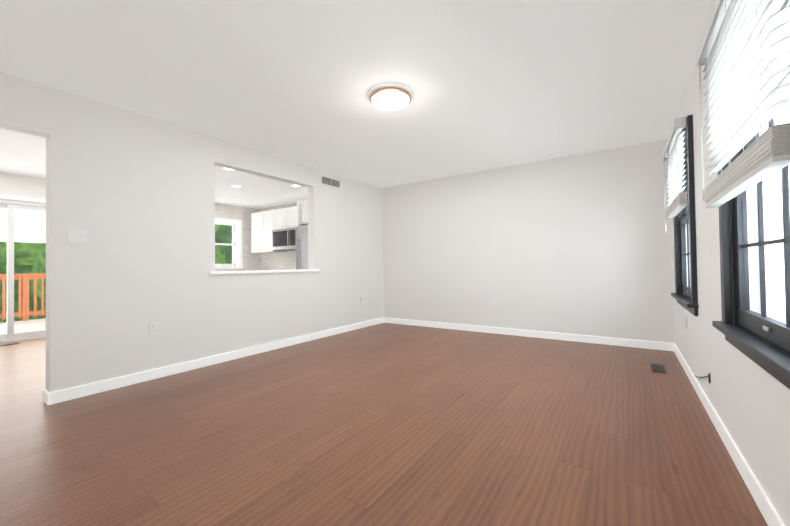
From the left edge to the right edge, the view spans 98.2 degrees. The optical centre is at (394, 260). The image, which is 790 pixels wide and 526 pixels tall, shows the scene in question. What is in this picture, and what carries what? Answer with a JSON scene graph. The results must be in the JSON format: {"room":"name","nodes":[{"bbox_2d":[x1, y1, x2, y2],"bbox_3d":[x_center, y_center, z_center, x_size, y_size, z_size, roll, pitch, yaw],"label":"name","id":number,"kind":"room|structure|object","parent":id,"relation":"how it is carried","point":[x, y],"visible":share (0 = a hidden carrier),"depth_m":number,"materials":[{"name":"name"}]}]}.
{"room":"empty living room","nodes":[
{"label":"empty living room","id":0,"kind":"room"},
{"bbox_2d":[0,172,232,263],"bbox_3d":[-4.894,-0.042,6.124,0.250,2.440,5.895,-1,-1,34],"label":"wall","id":1,"kind":"structure","parent":0,"point":[21,185],"depth_m":5.05,"materials":[{"name":"paint"}]},
{"bbox_2d":[0,194,45,342],"bbox_3d":[-5.592,0.111,4.975,0.155,2.120,1.980,-1,-1,34],"label":"door","id":2,"kind":"structure","parent":1,"relation":"in","point":[10,206],"depth_m":4.98,"materials":[{"name":"white plastic"}]},
{"bbox_2d":[0,208,45,242],"bbox_3d":[-6.875,-0.823,5.932,2.685,0.812,4.800,-1,-1,34],"label":"canopy","id":3,"kind":"object","parent":1,"relation":"attached to","point":[24,233],"depth_m":6.83,"materials":[{"name":"fabric"}]},
{"bbox_2d":[215,217,243,268],"bbox_3d":[-3.839,-0.380,7.588,0.272,1.120,0.880,-1,-1,34],"label":"kitchen window","id":4,"kind":"structure","parent":1,"relation":"in","point":[236,243],"depth_m":7.82,"materials":[{"name":"white"}]},
{"bbox_2d":[215,203,258,270],"bbox_3d":[-4.095,-0.489,7.080,0.021,1.540,2.820,-1,-1,34],"label":"backsplash","id":5,"kind":"structure","parent":1,"relation":"attached to","point":[250,260],"depth_m":7.94,"materials":[{"name":"beige tile"}]},
{"bbox_2d":[0,72,383,392],"bbox_3d":[-1.813,-0.118,3.965,0.125,2.440,5.520,-1,-1,34],"label":"wall","id":6,"kind":"structure","parent":0,"point":[132,194],"depth_m":3.23,"materials":[{"name":"paint"}]},
{"bbox_2d":[67,229,85,243],"bbox_3d":[-2.551,-0.196,2.745,0.021,0.116,0.116,-1,-1,34],"label":"switch plate","id":7,"kind":"object","parent":6,"relation":"attached to","point":[75,236],"visible":1,"depth_m":2.74,"materials":[{"name":"white plastic"}]},
{"bbox_2d":[149,322,157,334],"bbox_3d":[-2.244,0.627,3.179,0.010,0.118,0.072,-1,-1,34],"label":"electrical outlet","id":8,"kind":"object","parent":6,"relation":"attached to","point":[153,328],"visible":1,"depth_m":3.17,"materials":[{"name":"white plastic"}]},
{"bbox_2d":[43,318,382,404],"bbox_3d":[-1.411,1.057,4.392,0.016,0.092,4.353,-1,-1,34],"label":"baseboard","id":9,"kind":"structure","parent":6,"relation":"attached to","point":[63,395],"depth_m":3.35,"materials":[{"name":"white wood"}]},
{"bbox_2d":[209,269,319,273],"bbox_3d":[-1.583,0.130,4.292,0.190,0.032,1.550,-1,-1,34],"label":"shelf","id":10,"kind":"object","parent":6,"relation":"on","point":[256,271],"visible":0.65,"depth_m":4.10,"materials":[{"name":"white"}]},
{"bbox_2d":[321,175,339,188],"bbox_3d":[-0.959,-1.188,5.144,0.011,0.140,0.400,-1,-1,34],"label":"air vent","id":11,"kind":"object","parent":6,"relation":"in","point":[330,181],"visible":1,"depth_m":5.13,"materials":[{"name":"white metal"}]},
{"bbox_2d":[0,0,712,208],"bbox_3d":[-1.578,-1.403,3.889,8.300,0.120,5.895,-1,-1,34],"label":"ceiling","id":12,"kind":"structure","parent":0,"point":[493,84],"depth_m":2.52,"materials":[{"name":"paint"}]},
{"bbox_2d":[6,160,24,163],"bbox_3d":[-4.909,-1.284,4.424,0.169,0.005,0.169,-1,-1,-2],"label":"recessed light","id":13,"kind":"object","parent":12,"relation":"in","point":[21,162],"depth_m":4.41,"materials":[{"name":"white"}]},
{"bbox_2d":[367,83,412,109],"bbox_3d":[-0.038,-1.335,2.844,0.380,0.090,0.380,-1,-1,34],"label":"ceiling light fixture","id":14,"kind":"object","parent":12,"relation":"attached to","point":[390,96],"visible":1,"depth_m":2.75,"materials":[{"name":"white glass"}]},
{"bbox_2d":[0,323,767,525],"bbox_3d":[-1.542,1.157,3.851,8.300,0.120,5.895,-1,-1,34],"label":"floor","id":15,"kind":"structure","parent":0,"point":[386,424],"depth_m":1.99,"materials":[{"name":"brown wood"}]},
{"bbox_2d":[296,225,307,268],"bbox_3d":[-1.250,0.231,6.387,0.920,1.800,0.790,-1,-1,34],"label":"fridge","id":16,"kind":"object","parent":15,"relation":"on","point":[302,248],"visible":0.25,"depth_m":6.28,"materials":[{"name":"silver metal"}]},
{"bbox_2d":[650,363,666,372],"bbox_3d":[2.526,1.026,3.283,0.110,0.008,0.300,-1,-1,34],"label":"floor vent","id":17,"kind":"object","parent":15,"relation":"in","point":[658,368],"visible":0.98,"depth_m":3.27,"materials":[{"name":"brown metal"}]},
{"bbox_2d":[382,139,674,342],"bbox_3d":[-0.083,-0.108,6.278,8.050,2.440,0.250,-1,-1,34],"label":"wall","id":18,"kind":"structure","parent":0,"point":[579,244],"depth_m":4.70,"materials":[{"name":"paint"}]},
{"bbox_2d":[251,210,286,251],"bbox_3d":[-2.870,-0.651,7.773,0.800,0.910,0.354,-1,-1,34],"label":"upper cabinet","id":19,"kind":"object","parent":18,"relation":"attached to","point":[264,224],"depth_m":7.63,"materials":[{"name":"white wood"}]},
{"bbox_2d":[259,203,296,269],"bbox_3d":[-1.811,-0.518,7.285,3.574,1.540,0.021,-1,-1,34],"label":"backsplash","id":20,"kind":"structure","parent":18,"relation":"attached to","point":[271,261],"depth_m":7.85,"materials":[{"name":"beige tile"}]},
{"bbox_2d":[271,204,298,229],"bbox_3d":[-2.215,-0.902,7.332,0.780,0.440,0.354,-1,-1,34],"label":"upper cabinet","id":21,"kind":"object","parent":18,"relation":"attached to","point":[282,218],"depth_m":7.18,"materials":[{"name":"white wood"}]},
{"bbox_2d":[272,227,296,249],"bbox_3d":[-2.231,-0.462,7.292,0.770,0.430,0.434,-1,-1,34],"label":"microwave","id":22,"kind":"object","parent":21,"relation":"attached to","point":[284,239],"visible":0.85,"depth_m":7.13,"materials":[{"name":"silver metal"}]},
{"bbox_2d":[299,200,307,223],"bbox_3d":[-1.210,-0.929,6.489,0.960,0.440,0.624,-1,-1,34],"label":"upper cabinet","id":23,"kind":"object","parent":18,"relation":"attached to","point":[303,205],"depth_m":6.47,"materials":[{"name":"white wood"}]},
{"bbox_2d":[383,317,670,350],"bbox_3d":[1.491,1.026,5.047,4.050,0.092,0.016,-1,-1,34],"label":"baseboard","id":24,"kind":"structure","parent":18,"relation":"attached to","point":[665,346],"depth_m":4.68,"materials":[{"name":"white wood"}]},
{"bbox_2d":[672,65,789,525],"bbox_3d":[1.774,-0.204,1.616,0.250,2.440,5.895,-1,-1,34],"label":"wall","id":25,"kind":"structure","parent":0,"point":[749,398],"depth_m":1.95,"materials":[{"name":"paint"}]},
{"bbox_2d":[671,114,698,315],"bbox_3d":[2.667,-0.348,2.984,0.336,1.535,1.146,-1,-1,34],"label":"window","id":26,"kind":"structure","parent":25,"relation":"in","point":[685,295],"depth_m":3.00,"materials":[{"name":"clear glass"}]},
{"bbox_2d":[662,117,687,230],"bbox_3d":[2.517,-0.712,3.087,0.075,0.810,1.020,-1,-1,34],"label":"window blind","id":27,"kind":"object","parent":26,"relation":"attached to","point":[672,153],"visible":1,"depth_m":2.88,"materials":[{"name":"white plastic"}]},
{"bbox_2d":[694,373,710,382],"bbox_3d":[2.238,0.835,2.502,0.014,0.183,0.623,-1,-1,34],"label":"stub","id":28,"kind":"object","parent":25,"relation":"attached to","point":[709,379],"visible":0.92,"depth_m":2.26,"materials":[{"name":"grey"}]},
{"bbox_2d":[671,343,784,525],"bbox_3d":[1.653,0.972,1.634,0.016,0.092,5.490,-1,-1,34],"label":"baseboard","id":29,"kind":"structure","parent":25,"relation":"attached to","point":[768,511],"depth_m":1.67,"materials":[{"name":"white wood"}]},
{"bbox_2d":[712,0,789,388],"bbox_3d":[1.518,-0.358,1.286,0.336,1.535,1.146,-1,-1,34],"label":"window","id":30,"kind":"structure","parent":25,"relation":"in","point":[754,236],"depth_m":1.63,"materials":[{"name":"clear glass"}]},
{"bbox_2d":[696,0,789,207],"bbox_3d":[1.369,-0.704,1.388,0.075,0.845,1.020,-1,-1,34],"label":"window blind","id":31,"kind":"object","parent":30,"relation":"attached to","point":[741,46],"visible":1,"depth_m":1.26,"materials":[{"name":"white plastic"}]},
{"label":"outside","id":32,"kind":"structure","parent":0,"visible":0},
{"bbox_2d":[0,318,45,333],"bbox_3d":[-6.610,1.336,6.706,3.300,0.150,10.000,-1,-1,34],"label":"floor","id":33,"kind":"structure","parent":32,"point":[19,325],"depth_m":6.68,"materials":[{"name":"white"}]},
{"bbox_2d":[0,273,45,320],"bbox_3d":[-7.948,0.783,7.587,0.140,1.020,10.045,-1,-1,34],"label":"deck railing","id":34,"kind":"object","parent":33,"relation":"on","point":[25,295],"depth_m":7.42,"materials":[{"name":"orange wood"}]},
{"bbox_3d":[15.781,2.597,-4.820,81.250,2.650,70.000,-1,-1,34],"label":"lawn","id":35,"kind":"structure","parent":0,"visible":0},
{"bbox_2d":[0,224,231,322],"bbox_3d":[-12.355,-1.470,11.481,10.720,12.202,26.863,-1,-1,34],"label":"trees","id":36,"kind":"object","parent":35,"relation":"on","point":[221,251],"depth_m":9.50,"materials":[{"name":"green plant"}]}
]}

